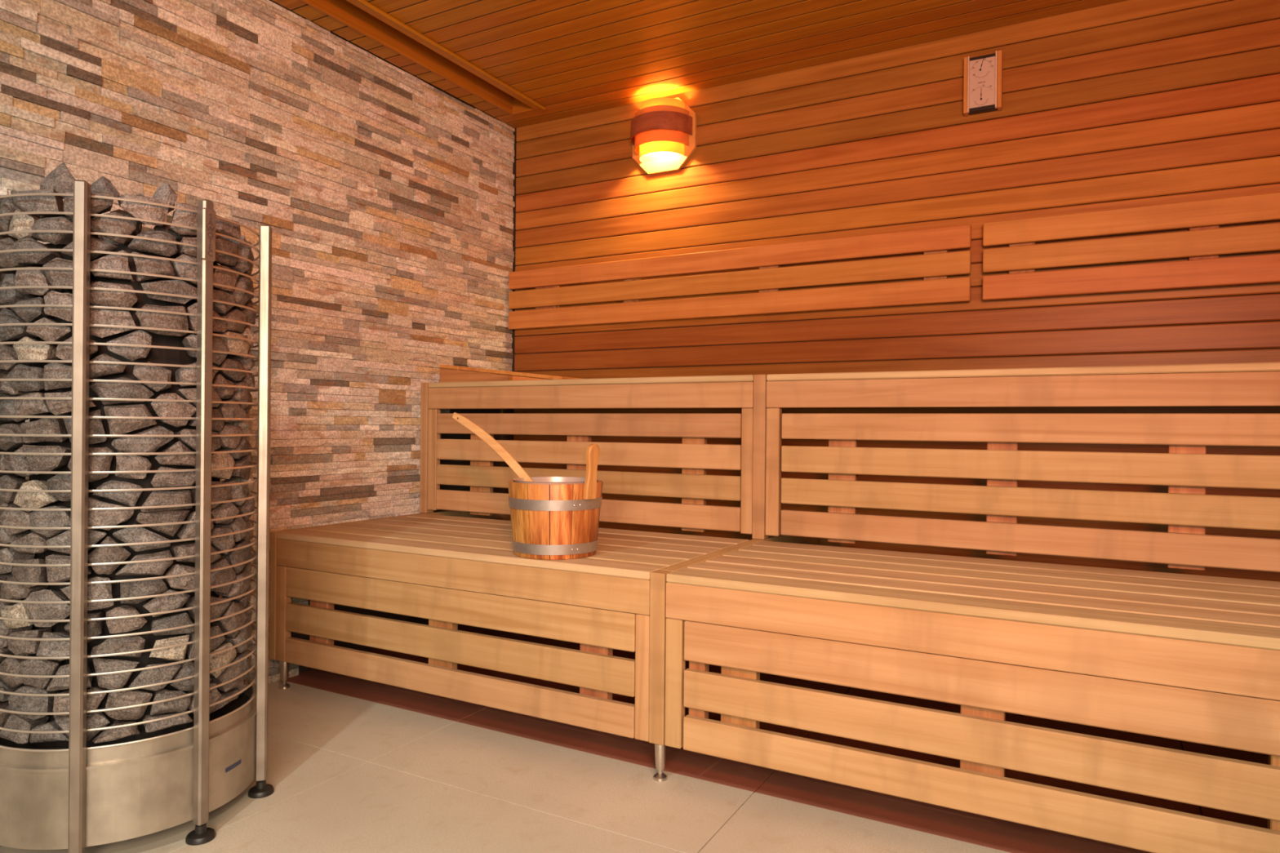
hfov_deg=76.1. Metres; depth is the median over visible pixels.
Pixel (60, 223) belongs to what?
stone
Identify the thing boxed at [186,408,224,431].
stone
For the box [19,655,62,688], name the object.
stone
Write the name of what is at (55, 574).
stone
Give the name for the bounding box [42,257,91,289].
stone
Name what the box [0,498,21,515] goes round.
stone
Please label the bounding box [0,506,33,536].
stone
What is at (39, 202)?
stone
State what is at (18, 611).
stone
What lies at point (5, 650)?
stone
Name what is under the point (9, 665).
stone
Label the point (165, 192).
stone
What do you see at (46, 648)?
stone
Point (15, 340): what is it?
stone
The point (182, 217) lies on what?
stone
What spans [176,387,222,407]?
stone
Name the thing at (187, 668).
stone
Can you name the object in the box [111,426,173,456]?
stone
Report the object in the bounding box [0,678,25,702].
stone
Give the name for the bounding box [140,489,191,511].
stone
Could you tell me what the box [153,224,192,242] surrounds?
stone
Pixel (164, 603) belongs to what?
stone
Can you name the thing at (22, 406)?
stone
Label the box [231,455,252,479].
stone
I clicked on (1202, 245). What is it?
slatted panel
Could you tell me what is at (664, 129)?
wall lamp
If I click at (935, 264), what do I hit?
slatted panel
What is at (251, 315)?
stone
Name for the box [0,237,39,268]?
stone
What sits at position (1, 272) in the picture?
stone
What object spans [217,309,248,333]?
stone
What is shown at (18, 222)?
stone
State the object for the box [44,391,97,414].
stone
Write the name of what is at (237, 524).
stone
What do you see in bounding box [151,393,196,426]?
stone
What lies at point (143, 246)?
stone
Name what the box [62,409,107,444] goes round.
stone
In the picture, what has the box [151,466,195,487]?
stone
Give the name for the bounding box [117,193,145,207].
stone
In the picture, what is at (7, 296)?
stone
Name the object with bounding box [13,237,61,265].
stone
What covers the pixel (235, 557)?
stone
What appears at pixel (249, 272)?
stone
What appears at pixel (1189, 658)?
bench
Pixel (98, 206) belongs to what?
stone
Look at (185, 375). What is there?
stone
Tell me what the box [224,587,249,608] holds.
stone
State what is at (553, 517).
bucket
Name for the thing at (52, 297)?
stone
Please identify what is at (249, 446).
stone
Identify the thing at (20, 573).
stone
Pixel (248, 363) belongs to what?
stone
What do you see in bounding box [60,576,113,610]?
stone
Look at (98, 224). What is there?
stone
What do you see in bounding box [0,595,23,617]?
stone
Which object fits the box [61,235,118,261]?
stone
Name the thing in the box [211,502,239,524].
stone
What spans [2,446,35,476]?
stone
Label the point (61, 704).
stone
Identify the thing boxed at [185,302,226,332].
stone
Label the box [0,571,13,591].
stone
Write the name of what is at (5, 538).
stone
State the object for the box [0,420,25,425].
stone
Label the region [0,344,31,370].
stone
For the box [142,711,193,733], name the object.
stone
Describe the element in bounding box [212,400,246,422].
stone
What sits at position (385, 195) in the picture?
wall
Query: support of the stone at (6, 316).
on the stone at (6, 352)
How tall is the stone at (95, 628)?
0.055 m
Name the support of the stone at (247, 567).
on the stone at (250, 593)
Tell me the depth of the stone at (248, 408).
1.70 m
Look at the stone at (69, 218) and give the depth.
1.46 m
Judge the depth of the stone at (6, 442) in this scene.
1.43 m
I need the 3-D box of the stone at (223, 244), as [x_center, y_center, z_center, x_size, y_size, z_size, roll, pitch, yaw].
[-0.820,-0.342,1.592,0.055,0.051,0.069,0,0,10]
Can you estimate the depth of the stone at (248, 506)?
1.68 m
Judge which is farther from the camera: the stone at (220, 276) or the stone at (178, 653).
the stone at (220, 276)
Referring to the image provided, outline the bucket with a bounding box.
[507,444,603,559]
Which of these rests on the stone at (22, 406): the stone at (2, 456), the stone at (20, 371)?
the stone at (20, 371)
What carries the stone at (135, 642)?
on the stone at (117, 681)
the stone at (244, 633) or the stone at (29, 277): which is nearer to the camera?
the stone at (29, 277)
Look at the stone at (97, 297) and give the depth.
1.43 m
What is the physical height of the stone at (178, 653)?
0.048 m
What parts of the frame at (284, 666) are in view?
post, leg, seat rail, post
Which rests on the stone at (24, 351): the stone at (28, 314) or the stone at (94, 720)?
the stone at (28, 314)
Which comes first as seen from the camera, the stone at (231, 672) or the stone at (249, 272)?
the stone at (231, 672)
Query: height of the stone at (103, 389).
0.051 m
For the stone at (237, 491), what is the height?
0.052 m
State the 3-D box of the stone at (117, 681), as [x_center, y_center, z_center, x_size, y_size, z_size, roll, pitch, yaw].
[-0.927,0.433,1.445,0.069,0.059,0.056,0,0,-38]
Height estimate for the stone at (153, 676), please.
0.050 m
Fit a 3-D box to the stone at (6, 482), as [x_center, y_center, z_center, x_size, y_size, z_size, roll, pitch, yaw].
[-1.118,0.111,1.459,0.083,0.050,0.054,1,0,29]
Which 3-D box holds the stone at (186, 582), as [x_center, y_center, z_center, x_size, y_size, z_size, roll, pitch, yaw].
[-0.849,0.282,1.522,0.053,0.057,0.070,1,0,29]
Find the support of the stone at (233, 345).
on the stone at (228, 362)
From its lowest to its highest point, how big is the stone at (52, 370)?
0.049 m
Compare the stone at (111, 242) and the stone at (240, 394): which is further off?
the stone at (111, 242)
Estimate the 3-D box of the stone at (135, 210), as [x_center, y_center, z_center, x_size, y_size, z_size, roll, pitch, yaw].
[-0.886,-0.385,1.469,0.074,0.050,0.052,0,0,-22]
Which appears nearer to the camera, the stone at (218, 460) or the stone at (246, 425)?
the stone at (218, 460)
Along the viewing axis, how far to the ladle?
2.13 m
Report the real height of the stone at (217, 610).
0.058 m
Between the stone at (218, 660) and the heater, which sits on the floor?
the heater
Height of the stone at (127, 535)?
0.049 m
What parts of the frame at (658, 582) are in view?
leg, post, seat rail, post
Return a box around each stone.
[0,194,37,235]
[0,235,18,240]
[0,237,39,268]
[0,271,15,282]
[0,273,36,305]
[0,307,38,341]
[0,310,21,346]
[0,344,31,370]
[0,368,12,374]
[0,372,35,395]
[0,393,20,397]
[0,399,28,422]
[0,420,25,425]
[0,423,34,450]
[0,447,20,452]
[0,451,15,476]
[0,475,28,503]
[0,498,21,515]
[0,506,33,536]
[0,523,33,544]
[0,546,9,549]
[0,547,35,573]
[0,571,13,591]
[0,576,48,604]
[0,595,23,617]
[0,603,33,628]
[0,619,32,648]
[0,645,14,663]
[0,655,35,687]
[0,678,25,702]
[0,700,11,726]
[0,713,48,743]
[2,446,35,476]
[6,364,44,391]
[7,626,53,656]
[8,208,41,240]
[8,685,60,719]
[9,532,54,553]
[10,188,63,217]
[10,297,53,323]
[11,558,48,587]
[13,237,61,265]
[13,266,62,295]
[13,336,58,363]
[13,392,49,422]
[13,480,59,511]
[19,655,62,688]
[20,417,68,444]
[22,444,71,475]
[24,589,70,626]
[26,317,72,342]
[28,506,71,537]
[29,720,68,742]
[31,216,73,244]
[35,215,48,218]
[36,631,69,661]
[40,162,75,199]
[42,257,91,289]
[43,290,72,321]
[43,362,89,390]
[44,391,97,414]
[45,554,91,582]
[46,471,89,502]
[46,528,106,554]
[46,659,93,691]
[53,686,106,715]
[53,711,110,742]
[55,336,99,360]
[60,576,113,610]
[61,214,92,222]
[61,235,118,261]
[62,188,115,219]
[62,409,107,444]
[64,610,104,642]
[66,447,114,482]
[87,536,130,574]
[88,353,127,378]
[88,497,134,530]
[89,250,133,281]
[89,281,137,307]
[89,308,136,337]
[89,376,154,404]
[90,176,119,197]
[90,211,136,244]
[90,231,97,238]
[90,635,145,657]
[92,480,142,506]
[92,657,139,689]
[92,720,140,743]
[97,235,105,241]
[102,235,119,244]
[103,404,156,438]
[104,689,152,719]
[106,329,151,360]
[106,604,146,633]
[110,208,139,235]
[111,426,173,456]
[112,524,170,551]
[115,231,142,245]
[115,452,151,479]
[115,550,173,575]
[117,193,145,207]
[120,193,170,225]
[120,579,167,604]
[127,222,142,239]
[128,230,177,256]
[128,663,181,690]
[131,251,175,281]
[133,361,171,391]
[135,304,188,336]
[136,510,189,536]
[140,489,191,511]
[141,279,197,303]
[142,590,190,617]
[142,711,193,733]
[149,635,189,661]
[150,688,191,715]
[151,182,177,213]
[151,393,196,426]
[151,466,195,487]
[151,612,194,635]
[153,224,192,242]
[154,440,195,466]
[164,564,195,592]
[167,202,198,235]
[168,661,211,691]
[169,542,220,563]
[170,253,197,284]
[173,428,220,452]
[174,361,218,386]
[175,511,213,539]
[176,236,219,261]
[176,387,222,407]
[182,333,227,364]
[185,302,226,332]
[185,595,231,620]
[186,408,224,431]
[186,625,225,658]
[186,683,221,713]
[190,481,231,508]
[193,642,236,678]
[194,288,235,314]
[194,453,235,479]
[209,657,243,692]
[210,527,235,554]
[210,559,235,593]
[210,601,248,637]
[210,688,238,713]
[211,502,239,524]
[212,358,245,381]
[212,373,234,399]
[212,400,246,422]
[212,425,243,448]
[213,235,237,266]
[213,265,239,291]
[213,513,247,542]
[213,569,250,599]
[215,214,240,239]
[215,435,248,458]
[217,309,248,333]
[217,331,249,358]
[217,541,252,573]
[220,242,253,272]
[221,618,253,653]
[221,679,248,695]
[222,235,248,245]
[222,278,251,309]
[222,381,249,408]
[222,583,251,601]
[223,420,253,436]
[224,480,248,505]
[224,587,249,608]
[225,350,255,370]
[225,471,254,493]
[226,372,255,392]
[229,302,257,326]
[231,328,253,349]
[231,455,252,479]
[233,649,251,679]
[234,540,253,551]
[235,493,254,520]
[237,272,253,302]
[238,519,253,542]
[242,561,251,574]
[244,263,253,275]
[244,393,252,413]
[244,601,252,622]
[246,440,252,458]
[246,635,253,649]
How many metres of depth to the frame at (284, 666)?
2.87 m
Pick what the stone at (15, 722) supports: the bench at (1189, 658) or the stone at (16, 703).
the stone at (16, 703)
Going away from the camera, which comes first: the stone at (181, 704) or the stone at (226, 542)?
the stone at (181, 704)
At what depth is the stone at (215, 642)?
1.55 m
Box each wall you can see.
[0,0,515,687]
[509,0,1279,582]
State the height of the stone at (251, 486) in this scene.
0.057 m
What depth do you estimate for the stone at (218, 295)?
1.57 m
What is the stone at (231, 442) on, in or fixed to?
on the stone at (218, 460)
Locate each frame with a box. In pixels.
[269,382,511,689]
[648,374,820,782]
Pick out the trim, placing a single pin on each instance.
(362, 16)
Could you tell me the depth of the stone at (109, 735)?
1.43 m
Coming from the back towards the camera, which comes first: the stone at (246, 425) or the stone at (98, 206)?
the stone at (246, 425)
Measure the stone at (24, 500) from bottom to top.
0.056 m
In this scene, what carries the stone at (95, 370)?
on the stone at (103, 389)
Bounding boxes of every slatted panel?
[508,224,971,329]
[982,191,1279,300]
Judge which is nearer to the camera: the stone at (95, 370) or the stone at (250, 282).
the stone at (95, 370)
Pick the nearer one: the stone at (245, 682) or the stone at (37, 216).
the stone at (37, 216)
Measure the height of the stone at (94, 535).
0.053 m
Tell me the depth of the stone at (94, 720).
1.42 m
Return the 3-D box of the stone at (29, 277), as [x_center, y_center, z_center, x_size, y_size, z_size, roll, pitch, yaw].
[-1.050,-0.253,1.434,0.067,0.052,0.063,1,0,29]
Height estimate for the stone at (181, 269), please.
0.052 m
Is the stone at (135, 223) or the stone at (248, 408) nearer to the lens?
the stone at (135, 223)
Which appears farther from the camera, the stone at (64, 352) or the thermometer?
the thermometer
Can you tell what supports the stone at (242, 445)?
on the stone at (246, 460)
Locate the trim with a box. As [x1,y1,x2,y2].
[301,0,545,115]
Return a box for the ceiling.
[272,0,1124,128]
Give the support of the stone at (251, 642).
on the stone
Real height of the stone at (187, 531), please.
0.052 m
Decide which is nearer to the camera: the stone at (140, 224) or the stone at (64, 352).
the stone at (64, 352)
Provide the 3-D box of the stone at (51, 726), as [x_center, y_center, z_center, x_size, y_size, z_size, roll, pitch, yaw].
[-1.022,0.530,1.428,0.066,0.037,0.054,0,0,1]
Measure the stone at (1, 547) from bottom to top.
0.047 m
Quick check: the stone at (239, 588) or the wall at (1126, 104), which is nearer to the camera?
the stone at (239, 588)
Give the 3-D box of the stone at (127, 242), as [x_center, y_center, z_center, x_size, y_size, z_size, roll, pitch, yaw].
[-1.011,-0.377,1.619,0.066,0.041,0.051,1,0,29]
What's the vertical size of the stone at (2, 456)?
0.050 m
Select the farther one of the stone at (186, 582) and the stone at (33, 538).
the stone at (186, 582)
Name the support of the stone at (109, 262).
on the stone at (97, 297)
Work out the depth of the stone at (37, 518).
1.41 m
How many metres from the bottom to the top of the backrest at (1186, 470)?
0.457 m
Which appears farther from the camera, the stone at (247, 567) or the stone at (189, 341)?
the stone at (247, 567)
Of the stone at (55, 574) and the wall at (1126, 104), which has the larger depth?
the wall at (1126, 104)
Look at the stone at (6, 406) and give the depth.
1.44 m
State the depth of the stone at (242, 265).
1.64 m
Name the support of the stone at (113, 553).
on the stone at (95, 591)
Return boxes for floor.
[0,623,1267,852]
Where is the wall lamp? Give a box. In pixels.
[631,97,697,174]
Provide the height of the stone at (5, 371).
0.058 m
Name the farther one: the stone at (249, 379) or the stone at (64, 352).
the stone at (249, 379)
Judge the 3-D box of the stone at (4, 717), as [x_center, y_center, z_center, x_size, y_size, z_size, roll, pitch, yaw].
[-1.139,0.513,1.470,0.078,0.039,0.057,1,0,29]
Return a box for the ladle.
[452,412,533,481]
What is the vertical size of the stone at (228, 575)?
0.069 m
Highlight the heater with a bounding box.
[0,179,274,852]
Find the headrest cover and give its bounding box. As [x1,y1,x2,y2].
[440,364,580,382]
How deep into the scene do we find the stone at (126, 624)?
1.43 m
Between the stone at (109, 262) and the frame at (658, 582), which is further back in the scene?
the frame at (658, 582)
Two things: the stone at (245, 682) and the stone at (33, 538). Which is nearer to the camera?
the stone at (33, 538)
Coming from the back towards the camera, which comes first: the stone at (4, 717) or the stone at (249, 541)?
the stone at (249, 541)
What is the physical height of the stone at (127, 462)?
0.050 m
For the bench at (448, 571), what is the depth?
2.03 m
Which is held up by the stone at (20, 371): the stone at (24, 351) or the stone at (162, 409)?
the stone at (24, 351)
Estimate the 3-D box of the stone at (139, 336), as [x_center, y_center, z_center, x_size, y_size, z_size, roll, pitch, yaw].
[-0.909,-0.144,1.454,0.056,0.056,0.067,1,0,29]
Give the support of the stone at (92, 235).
in the heater
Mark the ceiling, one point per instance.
(571, 58)
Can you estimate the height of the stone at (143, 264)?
0.051 m
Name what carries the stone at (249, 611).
on the stone at (251, 642)
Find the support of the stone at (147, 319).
in the heater
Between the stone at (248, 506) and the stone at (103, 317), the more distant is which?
the stone at (248, 506)
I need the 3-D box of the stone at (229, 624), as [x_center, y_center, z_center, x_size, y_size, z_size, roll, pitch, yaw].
[-0.819,0.381,1.626,0.051,0.072,0.096,0,0,-2]
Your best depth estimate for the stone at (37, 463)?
1.41 m
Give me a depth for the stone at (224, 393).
1.58 m
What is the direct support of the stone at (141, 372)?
on the stone at (162, 409)
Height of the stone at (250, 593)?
0.052 m
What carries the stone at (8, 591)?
on the stone at (18, 611)
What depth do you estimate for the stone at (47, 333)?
1.41 m
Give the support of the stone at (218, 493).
on the stone at (187, 531)
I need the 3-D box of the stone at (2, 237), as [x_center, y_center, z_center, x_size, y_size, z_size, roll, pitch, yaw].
[-1.161,-0.326,1.497,0.076,0.064,0.060,1,0,29]
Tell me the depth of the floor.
1.69 m
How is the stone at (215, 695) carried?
in the heater
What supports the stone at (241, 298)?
on the stone at (235, 314)
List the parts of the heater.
panel, post, rod, rod, rod, rod, rod, rod, rod, rod, rod, rod, rod, rod, rod, rod, rod, rod, rod, rod, rod, rod, rod, rod, rod, rod, rod, rod, rod, rod, rod, rod, rod, panel, post, panel, post, post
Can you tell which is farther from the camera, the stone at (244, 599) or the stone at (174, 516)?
the stone at (244, 599)
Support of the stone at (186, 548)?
on the stone at (228, 575)
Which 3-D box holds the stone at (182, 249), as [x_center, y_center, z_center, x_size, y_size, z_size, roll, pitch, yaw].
[-0.834,-0.336,1.537,0.056,0.045,0.072,1,0,29]
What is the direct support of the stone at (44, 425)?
on the stone at (37, 463)
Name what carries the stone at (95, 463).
on the stone at (128, 498)
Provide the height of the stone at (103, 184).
0.051 m
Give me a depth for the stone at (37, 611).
1.41 m
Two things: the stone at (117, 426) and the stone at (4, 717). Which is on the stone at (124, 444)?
the stone at (117, 426)
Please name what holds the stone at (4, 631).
on the stone at (5, 650)
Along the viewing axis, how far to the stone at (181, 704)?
1.48 m
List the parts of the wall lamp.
lamp shade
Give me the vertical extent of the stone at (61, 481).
0.053 m
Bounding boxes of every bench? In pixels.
[275,514,748,742]
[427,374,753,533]
[664,541,1279,852]
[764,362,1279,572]
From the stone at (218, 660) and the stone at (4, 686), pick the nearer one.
the stone at (4, 686)
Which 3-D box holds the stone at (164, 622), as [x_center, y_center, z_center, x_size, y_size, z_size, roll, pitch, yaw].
[-0.864,0.362,1.499,0.059,0.039,0.076,1,0,29]
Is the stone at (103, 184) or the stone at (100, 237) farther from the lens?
the stone at (100, 237)
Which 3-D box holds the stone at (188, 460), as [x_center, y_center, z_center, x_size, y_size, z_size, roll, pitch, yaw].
[-0.857,0.051,1.504,0.056,0.048,0.081,1,0,29]
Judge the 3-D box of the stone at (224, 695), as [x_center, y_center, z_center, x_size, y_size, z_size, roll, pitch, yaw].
[-0.825,0.536,1.605,0.049,0.027,0.083,0,0,3]
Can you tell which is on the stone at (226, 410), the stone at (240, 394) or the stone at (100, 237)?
the stone at (240, 394)
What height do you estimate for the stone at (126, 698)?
0.059 m
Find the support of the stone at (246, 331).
on the stone at (248, 363)
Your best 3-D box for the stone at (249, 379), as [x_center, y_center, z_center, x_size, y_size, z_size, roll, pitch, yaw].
[-0.829,-0.093,1.696,0.054,0.045,0.074,0,0,-22]
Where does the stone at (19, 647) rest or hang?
in the heater
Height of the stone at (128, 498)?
0.048 m
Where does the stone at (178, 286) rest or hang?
on the stone at (147, 319)
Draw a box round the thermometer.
[963,49,1003,116]
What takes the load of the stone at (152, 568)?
on the stone at (151, 587)
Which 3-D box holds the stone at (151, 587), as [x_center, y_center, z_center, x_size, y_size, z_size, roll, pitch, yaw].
[-0.890,0.293,1.468,0.073,0.043,0.051,0,0,-31]
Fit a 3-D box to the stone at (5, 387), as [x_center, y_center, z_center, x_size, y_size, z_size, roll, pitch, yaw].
[-1.123,-0.076,1.466,0.076,0.041,0.050,1,0,29]
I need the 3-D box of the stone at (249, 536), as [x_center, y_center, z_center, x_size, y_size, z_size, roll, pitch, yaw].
[-0.840,0.217,1.715,0.053,0.052,0.086,0,0,-22]
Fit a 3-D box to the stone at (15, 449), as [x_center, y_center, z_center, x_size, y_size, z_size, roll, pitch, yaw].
[-1.170,0.029,1.501,0.062,0.051,0.060,1,0,29]
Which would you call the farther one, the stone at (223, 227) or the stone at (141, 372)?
the stone at (223, 227)
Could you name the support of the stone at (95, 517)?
on the stone at (113, 553)
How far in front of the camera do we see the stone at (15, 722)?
1.42 m
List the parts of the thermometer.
dial plate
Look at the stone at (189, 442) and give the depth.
1.51 m
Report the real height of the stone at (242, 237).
0.059 m
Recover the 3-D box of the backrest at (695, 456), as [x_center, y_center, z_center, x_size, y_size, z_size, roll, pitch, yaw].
[-0.098,0.079,2.804,1.215,0.457,0.496,1,0,29]
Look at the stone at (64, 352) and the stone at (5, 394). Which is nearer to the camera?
the stone at (64, 352)
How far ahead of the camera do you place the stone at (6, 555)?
1.44 m
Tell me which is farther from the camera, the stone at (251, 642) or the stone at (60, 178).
the stone at (251, 642)
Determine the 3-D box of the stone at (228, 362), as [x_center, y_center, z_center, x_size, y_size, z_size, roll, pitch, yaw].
[-0.820,-0.112,1.626,0.065,0.043,0.073,1,0,29]
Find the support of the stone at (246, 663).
on the stone at (245, 682)
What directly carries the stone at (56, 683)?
on the stone at (61, 704)

